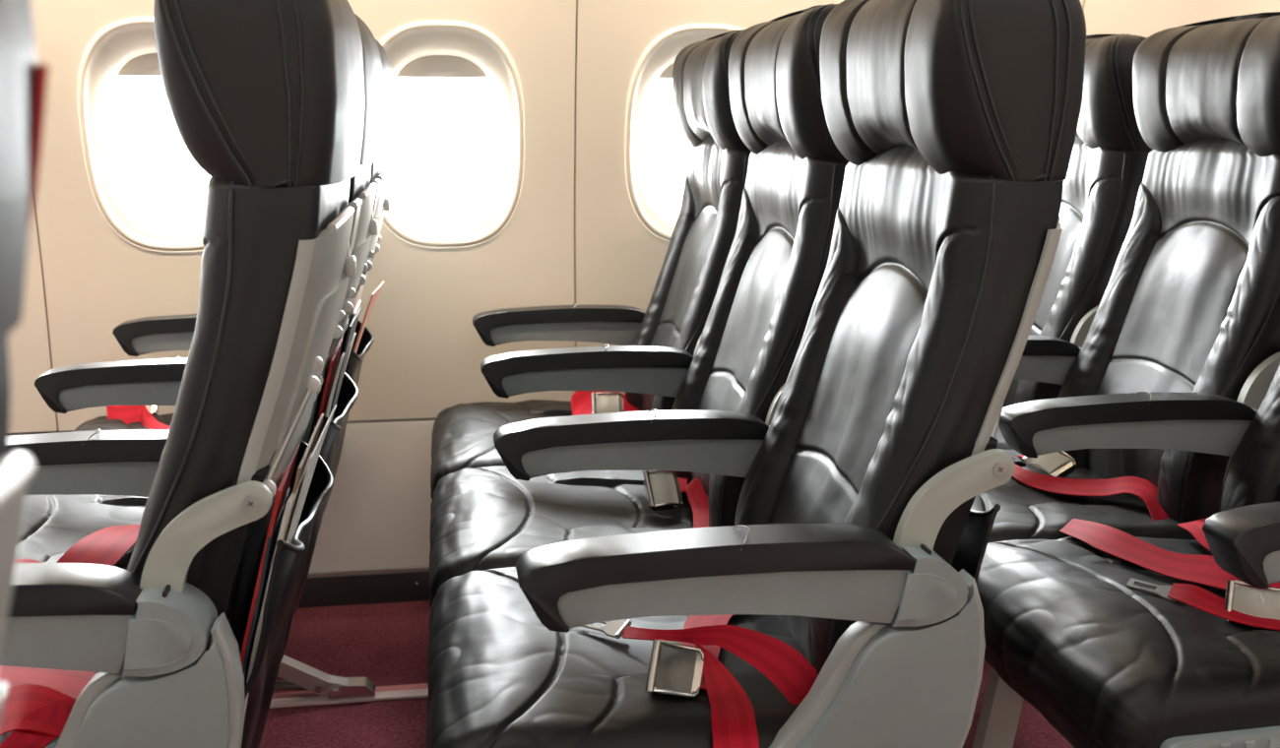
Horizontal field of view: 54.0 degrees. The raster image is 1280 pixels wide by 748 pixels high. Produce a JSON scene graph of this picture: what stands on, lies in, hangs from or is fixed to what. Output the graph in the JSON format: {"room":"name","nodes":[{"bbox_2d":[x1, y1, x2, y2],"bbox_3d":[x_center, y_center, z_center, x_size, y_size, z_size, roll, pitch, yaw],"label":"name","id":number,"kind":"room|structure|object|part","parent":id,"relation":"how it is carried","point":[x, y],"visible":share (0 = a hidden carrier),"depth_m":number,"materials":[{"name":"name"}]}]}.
{"room":"aircraft cabin","nodes":[
{"label":"aircraft cabin","id":0,"kind":"room"},
{"bbox_2d":[7,0,1279,433],"bbox_3d":[-0.119,-0.542,2.516,5.425,1.337,0.284,-2,12,-9],"label":"wall","id":1,"kind":"structure","parent":0,"point":[424,357],"depth_m":2.61,"materials":[{"name":"beige plastic"}]},
{"bbox_2d":[78,17,204,251],"bbox_3d":[-0.943,-0.475,2.531,0.328,0.456,0.155,-2,12,-9],"label":"window","id":2,"kind":"structure","parent":1,"relation":"in","point":[127,47],"depth_m":2.50,"materials":[{"name":"beige plastic"}]},
{"bbox_2d":[117,53,161,75],"bbox_3d":[-0.942,-0.616,2.494,0.248,0.048,0.015,-2,12,-9],"label":"shade","id":3,"kind":"object","parent":2,"relation":"attached to","point":[135,64],"depth_m":2.49,"materials":[{"name":"beige plastic"}]},
{"bbox_2d":[9,417,436,436],"bbox_3d":[-0.140,0.087,2.807,5.420,0.014,0.036,-2,12,-9],"label":"trim","id":4,"kind":"structure","parent":1,"relation":"attached to","point":[424,418],"depth_m":2.72,"materials":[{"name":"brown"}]},
{"bbox_2d":[307,566,429,577],"bbox_3d":[-0.138,0.420,2.865,5.420,0.010,0.036,-2,12,-9],"label":"trim","id":5,"kind":"structure","parent":1,"relation":"attached to","point":[416,568],"depth_m":2.77,"materials":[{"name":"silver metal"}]},
{"bbox_2d":[309,420,435,572],"bbox_3d":[-0.139,0.253,2.835,5.420,0.334,0.027,-2,12,-9],"label":"wall panel","id":6,"kind":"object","parent":1,"relation":"attached to","point":[376,515],"depth_m":2.76,"materials":[{"name":"beige plastic"}]},
{"bbox_2d":[380,21,523,247],"bbox_3d":[-0.407,-0.491,2.615,0.328,0.456,0.155,-2,12,-9],"label":"window","id":7,"kind":"structure","parent":1,"relation":"in","point":[422,49],"depth_m":2.60,"materials":[{"name":"beige plastic"}]},
{"bbox_2d":[396,55,488,77],"bbox_3d":[-0.406,-0.633,2.577,0.248,0.048,0.015,-2,12,-9],"label":"shade","id":8,"kind":"object","parent":7,"relation":"attached to","point":[417,66],"depth_m":2.57,"materials":[{"name":"beige plastic"}]},
{"bbox_2d":[33,0,1085,430],"bbox_3d":[0.416,-0.559,2.603,5.545,1.340,0.284,-2,12,-9],"label":"trim","id":9,"kind":"structure","parent":1,"relation":"attached to","point":[576,0],"depth_m":2.60,"materials":[{"name":"beige"}]},
{"bbox_2d":[625,24,740,241],"bbox_3d":[0.129,-0.508,2.698,0.328,0.456,0.155,-2,12,-9],"label":"window","id":10,"kind":"structure","parent":1,"relation":"in","point":[657,62],"depth_m":2.65,"materials":[{"name":"beige plastic"}]},
{"bbox_2d":[657,63,673,78],"bbox_3d":[0.130,-0.650,2.660,0.248,0.048,0.015,-2,12,-9],"label":"shade","id":11,"kind":"object","parent":10,"relation":"attached to","point":[666,72],"depth_m":2.65,"materials":[{"name":"beige plastic"}]},
{"bbox_2d":[258,600,1074,747],"bbox_3d":[0.154,0.879,1.076,5.420,0.050,3.770,-2,12,-9],"label":"floor","id":12,"kind":"structure","parent":0,"point":[385,644],"depth_m":2.42,"materials":[{"name":"carpet"}]},
{"bbox_2d":[0,0,48,719],"bbox_3d":[-0.459,0.409,0.228,0.663,1.211,0.528,-2,12,-9],"label":"seat","id":13,"kind":"object","parent":12,"relation":"on","point":[23,81],"visible":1,"depth_m":0.34,"materials":[{"name":"grey plastic"}]},
{"bbox_3d":[-0.270,0.295,0.221,0.239,0.634,0.434,-2,12,-9],"label":"backrest","id":14,"kind":"part","parent":13,"relation":"part of","materials":[{"name":"grey plastic"}]},
{"bbox_2d":[0,0,365,747],"bbox_3d":[-0.613,0.185,1.329,0.663,1.209,0.530,-2,12,-9],"label":"seat","id":15,"kind":"object","parent":12,"relation":"on","point":[266,96],"visible":1,"depth_m":1.12,"materials":[{"name":"black leather"}]},
{"bbox_2d":[0,730,59,747],"bbox_3d":[-0.695,0.380,1.369,0.502,0.150,0.498,-2,12,-9],"label":"cushion","id":16,"kind":"object","parent":15,"relation":"on","point":[8,738],"depth_m":1.20,"materials":[{"name":"black leather"}]},
{"bbox_3d":[-0.610,0.232,1.094,0.344,0.064,0.047,-2,12,-9],"label":"armrest","id":17,"kind":"part","parent":15,"relation":"part of","materials":[{"name":"grey plastic"}]},
{"bbox_3d":[-0.483,0.378,1.137,0.230,0.308,0.038,-2,12,-9],"label":"panel","id":18,"kind":"part","parent":15,"relation":"part of","materials":[{"name":"grey plastic"}]},
{"bbox_2d":[7,13,383,661],"bbox_3d":[-0.691,-0.060,1.783,0.663,0.909,0.525,-2,12,-9],"label":"seat","id":19,"kind":"object","parent":15,"relation":"attached to","point":[88,492],"visible":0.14,"depth_m":1.67,"materials":[{"name":"black leather"}]},
{"bbox_2d":[17,494,148,570],"bbox_3d":[-0.773,0.282,1.853,0.502,0.150,0.498,-2,12,-9],"label":"cushion","id":20,"kind":"object","parent":19,"relation":"on","point":[89,529],"depth_m":1.80,"materials":[{"name":"black leather"}]},
{"bbox_3d":[-0.689,0.134,1.578,0.344,0.064,0.043,-2,12,-9],"label":"armrest","id":21,"kind":"part","parent":19,"relation":"part of","materials":[{"name":"grey plastic"}]},
{"bbox_2d":[315,339,342,446],"bbox_3d":[-0.459,0.112,1.774,0.079,0.295,0.165,-2,12,-9],"label":"magazine","id":22,"kind":"object","parent":19,"relation":"in","point":[332,371],"visible":0.38,"depth_m":1.72,"materials":[{"name":"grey paper"}]},
{"bbox_3d":[-0.507,-0.032,1.832,0.239,0.634,0.434,-2,12,-9],"label":"backrest","id":23,"kind":"part","parent":19,"relation":"part of","materials":[{"name":"grey plastic"}]},
{"bbox_2d":[324,332,356,417],"bbox_3d":[-0.448,0.106,1.792,0.088,0.300,0.190,-2,12,-9],"label":"leaflet","id":24,"kind":"object","parent":19,"relation":"in","point":[354,334],"visible":0.16,"depth_m":1.69,"materials":[{"name":"white paper"}]},
{"bbox_3d":[-0.410,-0.039,1.663,0.008,0.089,0.072,7,13,30],"label":"tray arm","id":25,"kind":"part","parent":19,"relation":"part of","materials":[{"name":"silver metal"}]},
{"bbox_2d":[328,307,361,420],"bbox_3d":[-0.445,0.074,1.812,0.089,0.315,0.180,-2,12,-9],"label":"magazine","id":26,"kind":"object","parent":19,"relation":"in","point":[353,323],"visible":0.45,"depth_m":1.74,"materials":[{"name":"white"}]},
{"bbox_3d":[-0.392,-0.088,1.683,0.017,0.017,0.011,-2,12,-9],"label":"tray knob","id":27,"kind":"part","parent":19,"relation":"part of","materials":[{"name":"white plastic"}]},
{"bbox_3d":[-0.387,-0.108,1.681,0.014,0.014,0.010,-2,12,-9],"label":"tray knob","id":28,"kind":"part","parent":19,"relation":"part of","materials":[{"name":"white plastic"}]},
{"bbox_3d":[-0.439,-0.148,1.976,0.017,0.017,0.011,-2,12,-9],"label":"tray knob","id":29,"kind":"part","parent":19,"relation":"part of","materials":[{"name":"white plastic"}]},
{"bbox_3d":[-0.428,0.066,1.348,0.239,0.634,0.434,-2,12,-9],"label":"backrest","id":30,"kind":"part","parent":15,"relation":"part of","materials":[{"name":"black leather"}]},
{"bbox_2d":[242,488,290,688],"bbox_3d":[-0.384,0.249,1.268,0.059,0.228,0.161,-2,12,-9],"label":"card","id":31,"kind":"object","parent":15,"relation":"in","point":[272,542],"visible":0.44,"depth_m":1.20,"materials":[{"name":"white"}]},
{"bbox_2d":[240,445,299,666],"bbox_3d":[-0.383,0.226,1.269,0.076,0.272,0.170,-2,12,-9],"label":"magazine","id":32,"kind":"object","parent":15,"relation":"in","point":[285,484],"visible":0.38,"depth_m":1.19,"materials":[{"name":"red paper"}]},
{"bbox_3d":[-0.346,0.107,1.162,0.020,0.020,0.011,-2,12,-9],"label":"tray knob","id":33,"kind":"part","parent":15,"relation":"part of","materials":[{"name":"white plastic"}]},
{"bbox_2d":[245,452,312,710],"bbox_3d":[-0.372,0.231,1.278,0.076,0.260,0.177,-2,12,-9],"label":"magazine","id":34,"kind":"object","parent":15,"relation":"in","point":[295,496],"visible":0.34,"depth_m":1.19,"materials":[{"name":"white paper"}]},
{"bbox_3d":[-0.332,0.059,1.179,0.008,0.089,0.072,7,13,30],"label":"tray arm","id":35,"kind":"part","parent":15,"relation":"part of","materials":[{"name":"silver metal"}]},
{"bbox_2d":[283,413,324,541],"bbox_3d":[-0.375,0.198,1.327,0.076,0.265,0.230,-2,12,-9],"label":"paper bag","id":36,"kind":"object","parent":15,"relation":"in","point":[311,445],"visible":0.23,"depth_m":1.25,"materials":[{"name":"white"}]},
{"bbox_2d":[286,404,336,544],"bbox_3d":[-0.369,0.183,1.343,0.082,0.248,0.255,-2,12,-9],"label":"leaflet","id":37,"kind":"object","parent":15,"relation":"in","point":[314,456],"visible":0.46,"depth_m":1.31,"materials":[{"name":"white paper"}]},
{"bbox_3d":[-0.314,0.010,1.199,0.017,0.017,0.011,-2,12,-9],"label":"tray knob","id":38,"kind":"part","parent":15,"relation":"part of","materials":[{"name":"white plastic"}]},
{"bbox_3d":[-0.309,-0.010,1.197,0.014,0.014,0.010,-2,12,-9],"label":"tray knob","id":39,"kind":"part","parent":15,"relation":"part of","materials":[{"name":"white plastic"}]},
{"bbox_3d":[-0.387,-0.011,1.522,0.072,0.089,0.008,10,15,41],"label":"tray arm","id":40,"kind":"part","parent":15,"relation":"part of","materials":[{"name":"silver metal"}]},
{"bbox_3d":[-0.361,-0.050,1.492,0.017,0.017,0.011,-2,12,-9],"label":"tray knob","id":41,"kind":"part","parent":15,"relation":"part of","materials":[{"name":"white plastic"}]},
{"bbox_3d":[-0.356,-0.069,1.488,0.014,0.014,0.010,-2,12,-9],"label":"tray knob","id":42,"kind":"part","parent":15,"relation":"part of","materials":[{"name":"white plastic"}]},
{"bbox_2d":[269,683,428,708],"bbox_3d":[-0.061,0.581,2.402,5.320,0.007,0.050,-2,12,-9],"label":"track","id":43,"kind":"object","parent":12,"relation":"on","point":[409,691],"visible":0.02,"depth_m":2.32,"materials":[{"name":"silver metal"}]},
{"bbox_2d":[34,39,393,700],"bbox_3d":[-0.772,-0.014,2.309,0.664,1.209,0.553,-2,12,-9],"label":"seat","id":44,"kind":"object","parent":43,"relation":"on","point":[132,392],"visible":0.13,"depth_m":2.24,"materials":[{"name":"black leather"}]},
{"bbox_3d":[-0.767,0.036,2.062,0.344,0.064,0.043,-2,12,-9],"label":"armrest","id":45,"kind":"part","parent":44,"relation":"part of","materials":[{"name":"grey plastic"}]},
{"bbox_2d":[73,413,173,431],"bbox_3d":[-0.851,0.184,2.337,0.502,0.150,0.498,-2,12,-9],"label":"cushion","id":46,"kind":"object","parent":44,"relation":"on","point":[113,421],"depth_m":2.44,"materials":[{"name":"black leather"}]},
{"bbox_3d":[-0.845,-0.062,2.546,0.344,0.064,0.043,-2,12,-9],"label":"armrest","id":47,"kind":"part","parent":44,"relation":"part of","materials":[{"name":"grey plastic"}]},
{"bbox_2d":[344,300,361,372],"bbox_3d":[-0.538,0.019,2.266,0.074,0.282,0.170,-2,12,-9],"label":"magazine","id":48,"kind":"object","parent":44,"relation":"in","point":[359,301],"visible":0.09,"depth_m":2.23,"materials":[{"name":"white paper"}]},
{"bbox_2d":[353,281,383,353],"bbox_3d":[-0.517,-0.011,2.289,0.106,0.292,0.180,-2,12,-9],"label":"leaflet","id":49,"kind":"object","parent":44,"relation":"in","point":[374,294],"visible":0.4,"depth_m":2.22,"materials":[{"name":"brown paper"}]},
{"bbox_3d":[-0.470,-0.186,2.167,0.017,0.017,0.011,-2,12,-9],"label":"tray knob","id":50,"kind":"part","parent":44,"relation":"part of","materials":[{"name":"white plastic"}]},
{"bbox_3d":[-0.465,-0.206,2.165,0.014,0.014,0.010,-2,12,-9],"label":"tray knob","id":51,"kind":"part","parent":44,"relation":"part of","materials":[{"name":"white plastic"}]},
{"bbox_3d":[-0.585,-0.130,2.316,0.239,0.634,0.434,-2,12,-9],"label":"backrest","id":52,"kind":"part","parent":44,"relation":"part of","materials":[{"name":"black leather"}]},
{"bbox_3d":[-0.518,-0.246,2.460,0.017,0.017,0.011,-2,12,-9],"label":"tray knob","id":53,"kind":"part","parent":44,"relation":"part of","materials":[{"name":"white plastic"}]},
{"bbox_2d":[430,29,751,499],"bbox_3d":[-0.073,-0.036,2.418,0.664,1.209,0.553,-2,12,-9],"label":"seat","id":54,"kind":"object","parent":43,"relation":"on","point":[651,358],"visible":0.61,"depth_m":2.33,"materials":[{"name":"black leather"}]},
{"bbox_2d":[430,399,624,499],"bbox_3d":[-0.153,0.162,2.445,0.502,0.150,0.498,-2,12,-9],"label":"cushion","id":55,"kind":"object","parent":54,"relation":"on","point":[462,437],"depth_m":2.44,"materials":[{"name":"black leather"}]},
{"bbox_3d":[-0.147,-0.084,2.655,0.344,0.064,0.043,-2,12,-9],"label":"armrest","id":56,"kind":"part","parent":54,"relation":"part of","materials":[{"name":"grey plastic"}]},
{"bbox_3d":[-0.069,0.014,2.171,0.344,0.064,0.043,-2,12,-9],"label":"armrest","id":57,"kind":"part","parent":54,"relation":"part of","materials":[{"name":"grey plastic"}]},
{"bbox_3d":[0.113,-0.152,2.425,0.239,0.634,0.434,-2,12,-9],"label":"backrest","id":58,"kind":"part","parent":54,"relation":"part of","materials":[{"name":"black leather"}]},
{"bbox_2d":[995,33,1151,449],"bbox_3d":[0.625,-0.058,2.526,0.664,1.209,0.553,-2,12,-9],"label":"seat","id":59,"kind":"object","parent":43,"relation":"on","point":[1102,183],"visible":0.2,"depth_m":2.31,"materials":[{"name":"black leather"}]},
{"bbox_2d":[995,427,1013,449],"bbox_3d":[0.545,0.140,2.554,0.502,0.150,0.498,-2,12,-9],"label":"cushion","id":60,"kind":"object","parent":59,"relation":"on","point":[1001,444],"depth_m":2.34,"materials":[{"name":"black leather"}]},
{"bbox_3d":[0.629,-0.008,2.279,0.344,0.064,0.043,-2,12,-9],"label":"armrest","id":61,"kind":"part","parent":59,"relation":"part of","materials":[{"name":"grey plastic"}]},
{"bbox_3d":[0.811,-0.174,2.533,0.239,0.634,0.434,-2,12,-9],"label":"backrest","id":62,"kind":"part","parent":59,"relation":"part of","materials":[{"name":"black leather"}]},
{"bbox_2d":[297,572,429,608],"bbox_3d":[-0.138,0.457,2.866,5.420,0.064,0.048,-2,12,-9],"label":"baseboard","id":63,"kind":"structure","parent":12,"relation":"on","point":[320,592],"depth_m":2.77,"materials":[{"name":"black plastic"}]},
{"bbox_2d":[425,0,1086,747],"bbox_3d":[0.085,0.163,1.437,0.663,1.209,0.530,-2,12,-9],"label":"seat","id":64,"kind":"object","parent":12,"relation":"on","point":[840,607],"visible":1,"depth_m":1.24,"materials":[{"name":"black leather"}]},
{"bbox_2d":[425,567,806,747],"bbox_3d":[0.004,0.358,1.477,0.502,0.150,0.498,-2,12,-9],"label":"cushion","id":65,"kind":"object","parent":64,"relation":"on","point":[497,677],"depth_m":1.31,"materials":[{"name":"black leather"}]},
{"bbox_2d":[428,3,848,607],"bbox_3d":[0.007,-0.082,1.891,0.663,0.909,0.525,-2,12,-9],"label":"seat","id":66,"kind":"object","parent":64,"relation":"attached to","point":[568,478],"visible":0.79,"depth_m":1.80,"materials":[{"name":"black leather"}]},
{"bbox_2d":[428,465,693,607],"bbox_3d":[-0.075,0.260,1.961,0.502,0.150,0.498,-2,12,-9],"label":"cushion","id":67,"kind":"object","parent":66,"relation":"on","point":[484,518],"depth_m":1.91,"materials":[{"name":"black leather"}]},
{"bbox_3d":[0.010,0.112,1.687,0.344,0.064,0.043,-2,12,-9],"label":"armrest","id":68,"kind":"part","parent":66,"relation":"part of","materials":[{"name":"grey plastic"}]},
{"bbox_3d":[0.191,-0.054,1.941,0.239,0.634,0.434,-2,12,-9],"label":"backrest","id":69,"kind":"part","parent":66,"relation":"part of","materials":[{"name":"black leather"}]},
{"bbox_3d":[0.088,0.210,1.203,0.344,0.064,0.047,-2,12,-9],"label":"armrest","id":70,"kind":"part","parent":64,"relation":"part of","materials":[{"name":"grey plastic"}]},
{"bbox_3d":[0.215,0.355,1.245,0.230,0.308,0.038,-2,12,-9],"label":"panel","id":71,"kind":"part","parent":64,"relation":"part of","materials":[{"name":"grey plastic"}]},
{"bbox_3d":[0.270,0.044,1.457,0.239,0.634,0.434,-2,12,-9],"label":"backrest","id":72,"kind":"part","parent":64,"relation":"part of","materials":[{"name":"black leather"}]},
{"bbox_3d":[0.367,0.037,1.288,0.008,0.089,0.072,7,13,30],"label":"tray arm","id":73,"kind":"part","parent":64,"relation":"part of","materials":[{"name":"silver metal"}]},
{"bbox_2d":[972,364,1279,747],"bbox_3d":[0.783,0.140,1.549,0.663,1.209,0.538,-2,12,-9],"label":"seat","id":74,"kind":"object","parent":12,"relation":"on","point":[1119,639],"visible":0.89,"depth_m":1.48,"materials":[{"name":"black leather"}]},
{"bbox_3d":[0.513,0.530,1.824,0.101,0.335,0.028,-2,12,-9],"label":"leg","id":75,"kind":"part","parent":74,"relation":"part of","materials":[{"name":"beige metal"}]},
{"bbox_2d":[970,11,1279,542],"bbox_3d":[0.705,-0.104,2.000,0.663,0.909,0.525,-2,12,-9],"label":"seat","id":76,"kind":"object","parent":74,"relation":"attached to","point":[1179,355],"visible":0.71,"depth_m":1.94,"materials":[{"name":"black leather"}]},
{"bbox_2d":[970,448,1196,542],"bbox_3d":[0.624,0.238,2.070,0.502,0.150,0.498,-2,12,-9],"label":"cushion","id":77,"kind":"object","parent":76,"relation":"on","point":[1043,494],"depth_m":1.96,"materials":[{"name":"black leather"}]},
{"bbox_3d":[0.708,0.090,1.795,0.344,0.064,0.043,-2,12,-9],"label":"armrest","id":78,"kind":"part","parent":76,"relation":"part of","materials":[{"name":"grey plastic"}]},
{"bbox_3d":[0.890,-0.076,2.049,0.239,0.634,0.434,-2,12,-9],"label":"backrest","id":79,"kind":"part","parent":76,"relation":"part of","materials":[{"name":"black leather"}]},
{"bbox_3d":[0.879,0.147,1.834,0.047,0.087,0.020,-2,12,-9],"label":"hinge arm","id":80,"kind":"part","parent":76,"relation":"part of","materials":[{"name":"beige plastic"}]},
{"bbox_2d":[976,536,1279,747],"bbox_3d":[0.702,0.336,1.586,0.502,0.150,0.498,-2,12,-9],"label":"cushion","id":81,"kind":"object","parent":74,"relation":"on","point":[1117,642],"depth_m":1.46,"materials":[{"name":"black leather"}]},
{"bbox_3d":[0.968,0.022,1.565,0.239,0.634,0.434,-2,12,-9],"label":"backrest","id":82,"kind":"part","parent":74,"relation":"part of","materials":[{"name":"black leather"}]},
{"bbox_3d":[0.786,0.188,1.311,0.344,0.064,0.047,-2,12,-9],"label":"armrest","id":83,"kind":"part","parent":74,"relation":"part of","materials":[{"name":"grey plastic"}]}
]}

